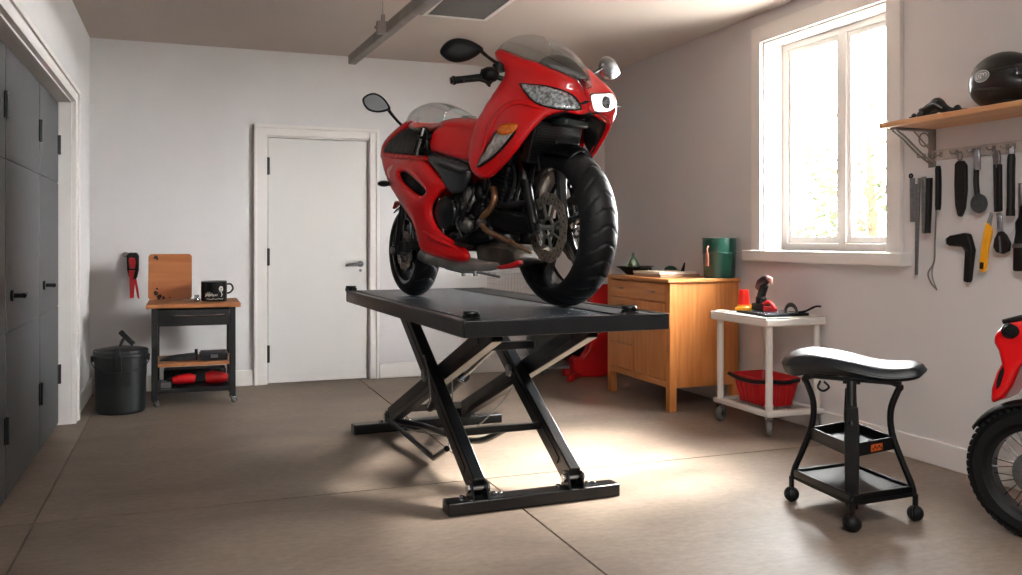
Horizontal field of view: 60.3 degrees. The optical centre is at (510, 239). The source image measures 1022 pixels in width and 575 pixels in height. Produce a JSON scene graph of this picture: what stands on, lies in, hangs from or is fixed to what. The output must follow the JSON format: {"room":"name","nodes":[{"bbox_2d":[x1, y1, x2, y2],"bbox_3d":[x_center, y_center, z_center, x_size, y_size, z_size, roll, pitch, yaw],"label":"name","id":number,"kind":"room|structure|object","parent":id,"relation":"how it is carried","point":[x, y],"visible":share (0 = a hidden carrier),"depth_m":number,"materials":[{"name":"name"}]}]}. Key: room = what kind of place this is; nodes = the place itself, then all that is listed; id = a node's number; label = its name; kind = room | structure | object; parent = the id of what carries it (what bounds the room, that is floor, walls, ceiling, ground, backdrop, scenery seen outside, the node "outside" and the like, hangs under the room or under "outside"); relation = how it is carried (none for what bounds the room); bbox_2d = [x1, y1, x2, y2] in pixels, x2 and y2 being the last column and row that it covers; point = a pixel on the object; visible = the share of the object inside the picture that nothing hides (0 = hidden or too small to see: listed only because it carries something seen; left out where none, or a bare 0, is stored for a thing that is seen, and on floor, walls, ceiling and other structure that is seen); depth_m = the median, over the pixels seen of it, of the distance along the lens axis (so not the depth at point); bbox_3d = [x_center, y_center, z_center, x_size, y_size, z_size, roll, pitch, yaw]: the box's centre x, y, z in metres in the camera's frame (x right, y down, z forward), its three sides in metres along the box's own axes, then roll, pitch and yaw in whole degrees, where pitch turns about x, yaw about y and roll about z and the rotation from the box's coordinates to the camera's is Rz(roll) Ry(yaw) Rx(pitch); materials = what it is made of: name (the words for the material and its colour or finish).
{"room":"motorcycle repair garage","nodes":[
{"label":"motorcycle repair garage","id":0,"kind":"room"},
{"bbox_2d":[17,0,89,391],"bbox_3d":[-1.760,-0.185,2.567,0.150,2.750,9.240,0,0,-20],"label":"wall","id":1,"kind":"structure","parent":0,"point":[59,23],"depth_m":6.24,"materials":[{"name":"paint"}]},
{"bbox_2d":[0,40,8,506],"bbox_3d":[-2.086,0.146,3.493,0.104,2.057,1.039,0,0,-20],"label":"door","id":2,"kind":"structure","parent":1,"relation":"in","point":[4,95],"depth_m":3.91,"materials":[{"name":"black metal"}]},
{"bbox_2d":[4,45,42,498],"bbox_3d":[-2.445,0.146,4.459,0.104,2.057,0.999,0,0,-20],"label":"door","id":3,"kind":"structure","parent":1,"relation":"in","point":[24,125],"depth_m":4.39,"materials":[{"name":"black metal"}]},
{"bbox_2d":[0,13,71,424],"bbox_3d":[-2.194,0.145,3.734,0.150,2.090,4.130,0,0,-20],"label":"trim","id":4,"kind":"structure","parent":1,"relation":"attached to","point":[9,36],"depth_m":5.67,"materials":[{"name":"white"}]},
{"bbox_2d":[0,0,80,423],"bbox_3d":[-2.107,0.102,3.767,0.037,2.175,4.450,0,0,-20],"label":"trim","id":5,"kind":"structure","parent":1,"relation":"attached to","point":[11,10],"depth_m":5.70,"materials":[{"name":"white"}]},
{"bbox_2d":[38,83,60,448],"bbox_3d":[-2.757,0.146,5.298,0.104,2.057,0.769,0,0,-20],"label":"door","id":6,"kind":"structure","parent":1,"relation":"in","point":[50,148],"depth_m":5.24,"materials":[{"name":"black metal"}]},
{"bbox_2d":[80,378,91,412],"bbox_3d":[-3.067,1.125,6.322,0.018,0.130,0.990,0,0,-20],"label":"baseboard","id":7,"kind":"structure","parent":1,"relation":"attached to","point":[86,392],"depth_m":6.33,"materials":[{"name":"white"}]},
{"bbox_2d":[90,38,604,384],"bbox_3d":[-1.207,-0.185,7.622,4.410,2.750,0.150,0,0,-20],"label":"wall","id":8,"kind":"structure","parent":0,"point":[171,125],"depth_m":7.08,"materials":[{"name":"paint"}]},
{"bbox_2d":[123,252,138,297],"bbox_3d":[-2.962,0.276,6.859,0.122,0.369,0.058,0,0,-20],"label":"pliers","id":9,"kind":"object","parent":8,"relation":"hanging from","point":[132,257],"visible":1,"depth_m":6.85,"materials":[{"name":"red plastic"}]},
{"bbox_2d":[253,124,379,385],"bbox_3d":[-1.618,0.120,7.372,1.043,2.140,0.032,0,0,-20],"label":"trim","id":10,"kind":"structure","parent":8,"relation":"attached to","point":[260,131],"depth_m":7.22,"materials":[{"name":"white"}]},
{"bbox_2d":[267,138,366,382],"bbox_3d":[-1.618,0.170,7.386,0.829,2.025,0.111,0,0,-20],"label":"door","id":11,"kind":"structure","parent":8,"relation":"in","point":[317,248],"depth_m":7.40,"materials":[{"name":"white painted wood"}]},
{"bbox_2d":[92,356,569,393],"bbox_3d":[-1.178,1.125,7.543,4.374,0.130,0.018,0,0,-20],"label":"baseboard","id":12,"kind":"structure","parent":8,"relation":"attached to","point":[398,369],"depth_m":7.62,"materials":[{"name":"white"}]},
{"bbox_2d":[487,271,532,293],"bbox_3d":[-0.009,0.428,7.869,0.350,0.294,0.228,0,0,-20],"label":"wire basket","id":13,"kind":"object","parent":8,"relation":"attached to","point":[504,273],"visible":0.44,"depth_m":7.79,"materials":[{"name":"grey metal"}]},
{"bbox_2d":[72,0,794,74],"bbox_3d":[0.368,-1.620,3.386,5.210,0.120,9.290,0,0,-20],"label":"ceiling","id":14,"kind":"structure","parent":0,"point":[629,32],"depth_m":6.37,"materials":[{"name":"paint"}]},
{"bbox_2d":[348,0,440,64],"bbox_3d":[-0.290,-1.391,4.226,0.156,0.338,4.203,0,0,-24],"label":"overhead track","id":15,"kind":"object","parent":14,"relation":"hanging from","point":[385,30],"visible":1,"depth_m":5.20,"materials":[{"name":"grey metal"}]},
{"bbox_2d":[423,0,514,20],"bbox_3d":[-0.233,-1.551,5.691,0.470,0.018,0.938,0,0,-20],"label":"ceiling vent","id":16,"kind":"object","parent":14,"relation":"in","point":[477,10],"visible":0.89,"depth_m":5.90,"materials":[{"name":"white metal"}]},
{"bbox_2d":[0,368,1021,574],"bbox_3d":[0.257,1.240,3.398,5.410,0.100,9.390,0,0,-20],"label":"floor","id":17,"kind":"structure","parent":0,"point":[276,479],"depth_m":4.00,"materials":[{"name":"concrete"}]},
{"bbox_2d":[90,330,149,415],"bbox_3d":[-2.709,0.906,6.109,0.376,0.567,0.377,0,0,-20],"label":"waste bin","id":18,"kind":"object","parent":17,"relation":"on","point":[120,371],"visible":1,"depth_m":5.98,"materials":[{"name":"black plastic"}]},
{"bbox_2d":[146,298,240,406],"bbox_3d":[-2.363,0.823,6.555,0.640,0.735,0.566,0,0,-20],"label":"utility cart","id":19,"kind":"object","parent":17,"relation":"on","point":[180,312],"visible":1,"depth_m":6.35,"materials":[{"name":"wood"},{"name":"black metal"}]},
{"bbox_2d":[161,381,170,387],"bbox_3d":[-2.496,1.044,6.369,0.070,0.042,0.080,0,0,-20],"label":"tin","id":20,"kind":"object","parent":19,"relation":"on","point":[164,384],"visible":1,"depth_m":6.33,"materials":[{"name":"metal"}]},
{"bbox_2d":[148,254,191,299],"bbox_3d":[-2.582,0.278,6.670,0.309,0.343,0.120,0,0,-20],"label":"cutting board","id":21,"kind":"object","parent":19,"relation":"on","point":[169,275],"visible":1,"depth_m":6.66,"materials":[{"name":"brown wood"}]},
{"bbox_2d":[159,349,197,360],"bbox_3d":[-2.437,0.840,6.455,0.261,0.078,0.120,0,0,-20],"label":"clamp","id":22,"kind":"object","parent":19,"relation":"on","point":[186,356],"visible":1,"depth_m":6.42,"materials":[{"name":"black metal"}]},
{"bbox_2d":[167,373,195,383],"bbox_3d":[-2.415,1.016,6.449,0.199,0.090,0.169,0,0,-20],"label":"tool","id":23,"kind":"object","parent":19,"relation":"on","point":[187,378],"visible":1,"depth_m":6.38,"materials":[{"name":"red plastic"}]},
{"bbox_2d":[158,353,229,366],"bbox_3d":[-2.361,0.892,6.550,0.526,0.025,0.475,0,0,-20],"label":"shelf","id":24,"kind":"object","parent":19,"relation":"attached to","point":[199,362],"depth_m":6.37,"materials":[{"name":"brown wood"}]},
{"bbox_2d":[158,380,229,393],"bbox_3d":[-2.363,1.080,6.555,0.506,0.030,0.485,0,0,-20],"label":"shelf","id":25,"kind":"object","parent":19,"relation":"attached to","point":[199,386],"depth_m":6.38,"materials":[{"name":"black"}]},
{"bbox_2d":[164,365,225,383],"bbox_3d":[-2.387,1.014,6.650,0.440,0.100,0.190,0,0,-20],"label":"box","id":26,"kind":"object","parent":19,"relation":"on","point":[169,372],"visible":0.64,"depth_m":6.58,"materials":[{"name":"black plastic"}]},
{"bbox_2d":[199,349,228,359],"bbox_3d":[-2.210,0.854,6.548,0.203,0.052,0.244,0,0,-20],"label":"tool case","id":27,"kind":"object","parent":19,"relation":"on","point":[217,354],"visible":1,"depth_m":6.46,"materials":[{"name":"black plastic"}]},
{"bbox_2d":[205,371,228,383],"bbox_3d":[-2.168,1.012,6.536,0.200,0.100,0.179,0,0,-20],"label":"tool","id":28,"kind":"object","parent":19,"relation":"on","point":[211,377],"visible":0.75,"depth_m":6.46,"materials":[{"name":"red plastic"}]},
{"bbox_2d":[201,280,233,301],"bbox_3d":[-2.216,0.381,6.585,0.202,0.148,0.190,0,0,20],"label":"mug","id":29,"kind":"object","parent":19,"relation":"on","point":[213,290],"visible":1,"depth_m":6.51,"materials":[{"name":"black ceramic"}]},
{"bbox_2d":[345,285,668,516],"bbox_3d":[-0.142,0.732,4.569,1.035,0.916,2.274,0,0,-22],"label":"scissor lift","id":30,"kind":"object","parent":17,"relation":"on","point":[485,316],"visible":1,"depth_m":4.19,"materials":[{"name":"metal"}]},
{"bbox_2d":[362,34,622,306],"bbox_3d":[-0.166,-0.329,4.295,1.608,1.269,0.853,0,0,29],"label":"motorcycle","id":31,"kind":"object","parent":30,"relation":"on","point":[495,176],"visible":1,"depth_m":4.07,"materials":[{"name":"red plastic"}]},
{"bbox_2d":[364,95,387,110],"bbox_3d":[-0.709,-0.722,4.630,0.127,0.084,0.003,0,0,4],"label":"mirror glass","id":32,"kind":"object","parent":31,"relation":"attached to","point":[371,102],"depth_m":4.63,"materials":[{"name":"grey"}]},
{"bbox_2d":[362,93,390,112],"bbox_3d":[-0.708,-0.723,4.640,0.112,0.104,0.122,0,0,-45],"label":"mirror","id":33,"kind":"object","parent":31,"relation":"attached to","point":[373,102],"depth_m":4.63,"materials":[{"name":"black plastic"}]},
{"bbox_2d":[377,180,389,186],"bbox_3d":[-0.679,-0.302,4.716,0.075,0.034,0.079,0,0,12],"label":"lamp","id":34,"kind":"object","parent":31,"relation":"attached to","point":[383,183],"depth_m":4.69,"materials":[{"name":"black plastic"}]},
{"bbox_2d":[400,172,425,194],"bbox_3d":[-0.499,-0.291,4.532,0.012,0.155,0.317,0,0,-35],"label":"air vent","id":35,"kind":"object","parent":31,"relation":"attached to","point":[411,183],"depth_m":4.51,"materials":[{"name":"black plastic"}]},
{"bbox_2d":[440,38,482,62],"bbox_3d":[-0.216,-0.844,3.910,0.199,0.109,0.036,0,0,-15],"label":"mirror","id":36,"kind":"object","parent":31,"relation":"attached to","point":[457,50],"depth_m":3.89,"materials":[{"name":"black plastic"}]},
{"bbox_2d":[591,93,614,111],"bbox_3d":[0.412,-0.622,3.978,0.147,0.095,0.028,0,0,-41],"label":"lamp","id":37,"kind":"object","parent":31,"relation":"on","point":[600,102],"depth_m":3.97,"materials":[{"name":"white plastic"}]},
{"bbox_2d":[598,56,620,80],"bbox_3d":[0.482,-0.828,4.249,0.036,0.116,0.169,0,0,40],"label":"mirror","id":38,"kind":"object","parent":31,"relation":"attached to","point":[608,68],"depth_m":4.21,"materials":[{"name":"silver metal"}]},
{"bbox_2d":[526,334,584,374],"bbox_3d":[0.403,0.850,7.922,0.548,0.680,0.350,0,0,-20],"label":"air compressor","id":39,"kind":"object","parent":17,"relation":"on","point":[539,340],"visible":0.16,"depth_m":7.77,"materials":[{"name":"black metal"}]},
{"bbox_2d":[562,284,607,381],"bbox_3d":[0.651,0.786,7.598,0.497,0.810,0.374,0,0,-20],"label":"air compressor","id":40,"kind":"object","parent":17,"relation":"on","point":[593,361],"visible":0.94,"depth_m":7.64,"materials":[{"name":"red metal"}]},
{"bbox_2d":[606,274,739,412],"bbox_3d":[1.183,0.730,6.600,0.592,0.920,0.976,0,0,-20],"label":"base cabinet","id":41,"kind":"object","parent":17,"relation":"on","point":[682,355],"visible":0.74,"depth_m":6.19,"materials":[{"name":"brown wood"}]},
{"bbox_2d":[616,266,653,274],"bbox_3d":[0.954,0.237,6.809,0.295,0.066,0.390,0,0,12],"label":"bowl","id":42,"kind":"object","parent":41,"relation":"on","point":[628,270],"visible":0.65,"depth_m":6.78,"materials":[{"name":"black plastic"}]},
{"bbox_2d":[626,252,639,266],"bbox_3d":[0.955,0.176,6.872,0.122,0.162,0.120,0,0,-20],"label":"bottle","id":43,"kind":"object","parent":42,"relation":"in","point":[633,262],"visible":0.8,"depth_m":6.84,"materials":[{"name":"green glass"}]},
{"bbox_2d":[634,273,699,277],"bbox_3d":[1.150,0.258,6.519,0.340,0.024,0.360,0,0,-24],"label":"folder","id":44,"kind":"object","parent":41,"relation":"on","point":[635,274],"visible":0.84,"depth_m":6.37,"materials":[{"name":"beige paper"}]},
{"bbox_2d":[633,270,696,273],"bbox_3d":[1.137,0.238,6.525,0.320,0.016,0.360,0,0,-24],"label":"paper stack","id":45,"kind":"object","parent":44,"relation":"on","point":[637,271],"visible":0.98,"depth_m":6.43,"materials":[{"name":"white paper"}]},
{"bbox_2d":[664,266,679,270],"bbox_3d":[1.253,0.235,6.851,0.095,0.070,0.161,0,0,-20],"label":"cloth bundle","id":46,"kind":"object","parent":41,"relation":"on","point":[667,267],"visible":0.38,"depth_m":6.82,"materials":[{"name":"green"}]},
{"bbox_2d":[702,238,736,277],"bbox_3d":[1.482,0.127,6.291,0.263,0.286,0.246,0,0,-20],"label":"canister","id":47,"kind":"object","parent":41,"relation":"on","point":[719,254],"visible":0.99,"depth_m":6.20,"materials":[{"name":"green metal"}]},
{"bbox_2d":[710,310,826,436],"bbox_3d":[1.636,0.828,5.633,0.463,0.724,0.620,0,0,-20],"label":"trolley","id":48,"kind":"object","parent":17,"relation":"on","point":[767,323],"visible":0.84,"depth_m":5.43,"materials":[{"name":"white painted metal"},{"name":"grey rubber"}]},
{"bbox_2d":[727,370,800,406],"bbox_3d":[1.623,0.948,5.620,0.312,0.178,0.409,0,0,-20],"label":"crate","id":49,"kind":"object","parent":48,"relation":"on","point":[750,384],"visible":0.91,"depth_m":5.51,"materials":[{"name":"red plastic"}]},
{"bbox_2d":[711,311,825,326],"bbox_3d":[1.631,0.498,5.621,0.445,0.049,0.600,0,0,-20],"label":"shelf","id":50,"kind":"object","parent":48,"relation":"attached to","point":[815,320],"depth_m":5.39,"materials":[{"name":"white plastic"}]},
{"bbox_2d":[713,395,823,417],"bbox_3d":[1.636,1.054,5.628,0.431,0.032,0.586,0,0,-20],"label":"shelf","id":51,"kind":"object","parent":48,"relation":"attached to","point":[732,401],"depth_m":5.48,"materials":[{"name":"white plastic"}]},
{"bbox_2d":[737,305,820,316],"bbox_3d":[1.702,0.439,5.611,0.374,0.068,0.417,0,0,-11],"label":"tray","id":52,"kind":"object","parent":48,"relation":"on","point":[780,313],"visible":0.93,"depth_m":5.47,"materials":[{"name":"black plastic"}]},
{"bbox_2d":[735,289,751,309],"bbox_3d":[1.520,0.389,5.726,0.130,0.130,0.100,0,0,-20],"label":"cup","id":53,"kind":"object","parent":52,"relation":"on","point":[743,297],"visible":0.97,"depth_m":5.70,"materials":[{"name":"red plastic"}]},
{"bbox_2d":[751,275,776,311],"bbox_3d":[1.626,0.338,5.597,0.072,0.229,0.231,0,0,-20],"label":"drill","id":54,"kind":"object","parent":52,"relation":"on","point":[760,304],"visible":1,"depth_m":5.61,"materials":[{"name":"black plastic"}]},
{"bbox_2d":[784,302,797,311],"bbox_3d":[1.771,0.426,5.566,0.009,0.062,0.138,0,0,-20],"label":"strap loop","id":55,"kind":"object","parent":52,"relation":"on","point":[790,304],"visible":1,"depth_m":5.56,"materials":[{"name":"grey rubber"}]},
{"bbox_2d":[781,347,926,531],"bbox_3d":[1.488,0.841,3.873,0.490,0.707,0.644,0,0,-23],"label":"stool","id":56,"kind":"object","parent":17,"relation":"on","point":[849,482],"visible":1,"depth_m":3.75,"materials":[{"name":"black plastic"}]},
{"bbox_2d":[810,421,893,455],"bbox_3d":[1.496,0.870,3.869,0.266,0.055,0.449,0,0,-9],"label":"tray","id":57,"kind":"object","parent":56,"relation":"on","point":[871,441],"depth_m":3.78,"materials":[{"name":"black plastic"}]},
{"bbox_2d":[794,466,911,505],"bbox_3d":[1.496,1.073,3.869,0.383,0.035,0.442,0,0,-20],"label":"shelf","id":58,"kind":"object","parent":56,"relation":"attached to","point":[874,486],"depth_m":3.80,"materials":[{"name":"black plastic"}]},
{"bbox_2d":[966,315,1021,536],"bbox_3d":[2.365,0.692,3.107,0.676,1.011,1.439,0,0,-21],"label":"bike","id":59,"kind":"object","parent":17,"relation":"on","point":[1000,422],"visible":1,"depth_m":3.56,"materials":[{"name":"black rubber"}]},
{"bbox_2d":[1002,324,1019,337],"bbox_3d":[1.982,0.361,3.493,0.017,0.054,0.068,0,0,-40],"label":"headlight assembly","id":60,"kind":"object","parent":59,"relation":"attached to","point":[1008,330],"depth_m":3.48,"materials":[{"name":"black plastic"}]},
{"bbox_2d":[605,0,1021,460],"bbox_3d":[2.565,-0.185,4.176,0.260,2.750,9.240,0,0,-20],"label":"wall","id":61,"kind":"structure","parent":0,"point":[678,147],"depth_m":5.17,"materials":[{"name":"paint"}]},
{"bbox_2d":[763,1,885,249],"bbox_3d":[2.028,-0.642,5.536,0.200,1.425,1.155,0,0,-20],"label":"trim","id":62,"kind":"structure","parent":61,"relation":"attached to","point":[772,49],"depth_m":6.05,"materials":[{"name":"white"}]},
{"bbox_2d":[742,250,910,266],"bbox_3d":[2.013,0.107,5.526,0.315,0.075,1.455,0,0,-20],"label":"trim","id":63,"kind":"structure","parent":61,"relation":"attached to","point":[793,256],"depth_m":5.31,"materials":[{"name":"white"}]},
{"bbox_2d":[751,0,903,252],"bbox_3d":[1.921,-0.695,5.494,0.030,1.550,1.360,0,0,-20],"label":"trim","id":64,"kind":"structure","parent":61,"relation":"attached to","point":[827,10],"depth_m":5.11,"materials":[{"name":"white"}]},
{"bbox_2d":[783,12,885,251],"bbox_3d":[2.107,-0.636,5.566,0.070,1.421,1.131,0,0,-20],"label":"window","id":65,"kind":"structure","parent":61,"relation":"in","point":[847,239],"depth_m":5.56,"materials":[{"name":"white paint"}]},
{"bbox_2d":[679,385,1021,490],"bbox_3d":[2.461,1.125,4.057,0.018,0.130,9.090,0,0,-20],"label":"baseboard","id":66,"kind":"structure","parent":61,"relation":"attached to","point":[944,455],"depth_m":4.72,"materials":[{"name":"white"}]},
{"bbox_2d":[909,173,914,221],"bbox_3d":[2.172,-0.229,4.776,0.028,0.264,0.080,0,0,12],"label":"file","id":67,"kind":"object","parent":61,"relation":"hanging from","point":[912,180],"visible":1,"depth_m":4.75,"materials":[{"name":"metal"}]},
{"bbox_2d":[915,178,920,274],"bbox_3d":[2.190,-0.072,4.752,0.032,0.521,0.084,0,0,16],"label":"ruler","id":68,"kind":"object","parent":61,"relation":"hanging from","point":[917,189],"visible":0.88,"depth_m":4.72,"materials":[{"name":"metal"}]},
{"bbox_2d":[921,177,932,233],"bbox_3d":[2.205,-0.185,4.684,0.037,0.305,0.108,0,0,-2],"label":"file","id":69,"kind":"object","parent":61,"relation":"hanging from","point":[926,183],"visible":1,"depth_m":4.64,"materials":[{"name":"metal"}]},
{"bbox_2d":[927,166,941,290],"bbox_3d":[2.220,-0.061,4.613,0.057,0.651,0.083,0,0,14],"label":"tool","id":70,"kind":"object","parent":61,"relation":"hanging from","point":[938,174],"visible":1,"depth_m":4.58,"materials":[{"name":"black plastic"}]},
{"bbox_2d":[879,99,1021,167],"bbox_3d":[2.304,-0.499,4.063,0.310,0.228,1.310,0,0,-20],"label":"wall shelf","id":71,"kind":"object","parent":61,"relation":"attached to","point":[1011,109],"visible":0.98,"depth_m":4.34,"materials":[{"name":"brown wood"}]},
{"bbox_2d":[916,97,966,116],"bbox_3d":[2.130,-0.663,4.367,0.078,0.096,0.321,0,0,-20],"label":"glove","id":72,"kind":"object","parent":71,"relation":"on","point":[937,105],"visible":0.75,"depth_m":4.37,"materials":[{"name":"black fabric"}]},
{"bbox_2d":[969,51,1021,105],"bbox_3d":[2.294,-0.748,4.081,0.260,0.251,0.342,0,0,-16],"label":"helmet","id":73,"kind":"object","parent":71,"relation":"on","point":[997,78],"visible":0.9,"depth_m":4.01,"materials":[{"name":"black plastic"}]},
{"bbox_2d":[945,233,975,282],"bbox_3d":[2.292,0.089,4.472,0.054,0.250,0.169,0,0,-20],"label":"scraper","id":74,"kind":"object","parent":61,"relation":"hanging from","point":[964,240],"visible":1,"depth_m":4.41,"materials":[{"name":"black plastic"}]},
{"bbox_2d":[917,140,1021,160],"bbox_3d":[2.428,-0.447,4.080,0.064,0.056,1.356,0,0,-20],"label":"rail","id":75,"kind":"object","parent":61,"relation":"attached to","point":[986,149],"visible":0.96,"depth_m":4.41,"materials":[{"name":"silver metal"}]},
{"bbox_2d":[954,151,967,216],"bbox_3d":[2.280,-0.284,4.458,0.022,0.333,0.072,0,0,-20],"label":"knife","id":76,"kind":"object","parent":75,"relation":"hanging from","point":[961,167],"visible":1,"depth_m":4.45,"materials":[{"name":"black plastic"}]},
{"bbox_2d":[970,149,987,212],"bbox_3d":[2.314,-0.292,4.351,0.051,0.320,0.092,0,0,-20],"label":"ladle","id":77,"kind":"object","parent":75,"relation":"hanging from","point":[979,203],"visible":1,"depth_m":4.35,"materials":[{"name":"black metal"}]},
{"bbox_2d":[992,150,1002,211],"bbox_3d":[2.355,-0.286,4.260,0.020,0.300,0.046,0,0,-20],"label":"knife","id":78,"kind":"object","parent":75,"relation":"hanging from","point":[997,166],"visible":1,"depth_m":4.25,"materials":[{"name":"metal"}]},
{"bbox_2d":[1006,145,1015,215],"bbox_3d":[2.376,-0.283,4.184,0.038,0.339,0.043,0,0,-20],"label":"tool","id":79,"kind":"object","parent":75,"relation":"hanging from","point":[1011,159],"visible":1,"depth_m":4.17,"materials":[{"name":"black metal"}]},
{"bbox_2d":[979,212,992,271],"bbox_3d":[2.346,0.011,4.327,0.052,0.295,0.076,0,0,-20],"label":"utility knife","id":80,"kind":"object","parent":61,"relation":"hanging from","point":[988,230],"visible":1,"depth_m":4.31,"materials":[{"name":"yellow plastic"}]},
{"bbox_2d":[993,214,1010,253],"bbox_3d":[2.377,-0.030,4.245,0.051,0.195,0.097,0,0,-20],"label":"brush","id":81,"kind":"object","parent":61,"relation":"hanging from","point":[1002,243],"visible":1,"depth_m":4.24,"materials":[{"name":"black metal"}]},
{"bbox_2d":[1012,183,1021,270],"bbox_3d":[2.418,-0.060,4.111,0.077,0.416,0.148,0,0,-20],"label":"tool","id":82,"kind":"object","parent":61,"relation":"hanging from","point":[1017,245],"visible":1,"depth_m":4.13,"materials":[{"name":"black plastic"}]},
{"label":"outside","id":83,"kind":"structure","parent":0,"visible":0},
{"bbox_3d":[2.944,1.500,6.429,50.000,0.380,50.000,0,0,-20],"label":"ground","id":84,"kind":"structure","parent":83,"visible":0},
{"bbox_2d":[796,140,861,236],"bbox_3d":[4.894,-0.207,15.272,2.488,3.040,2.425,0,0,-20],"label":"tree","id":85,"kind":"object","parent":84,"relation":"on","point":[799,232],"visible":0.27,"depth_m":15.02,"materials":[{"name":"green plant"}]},
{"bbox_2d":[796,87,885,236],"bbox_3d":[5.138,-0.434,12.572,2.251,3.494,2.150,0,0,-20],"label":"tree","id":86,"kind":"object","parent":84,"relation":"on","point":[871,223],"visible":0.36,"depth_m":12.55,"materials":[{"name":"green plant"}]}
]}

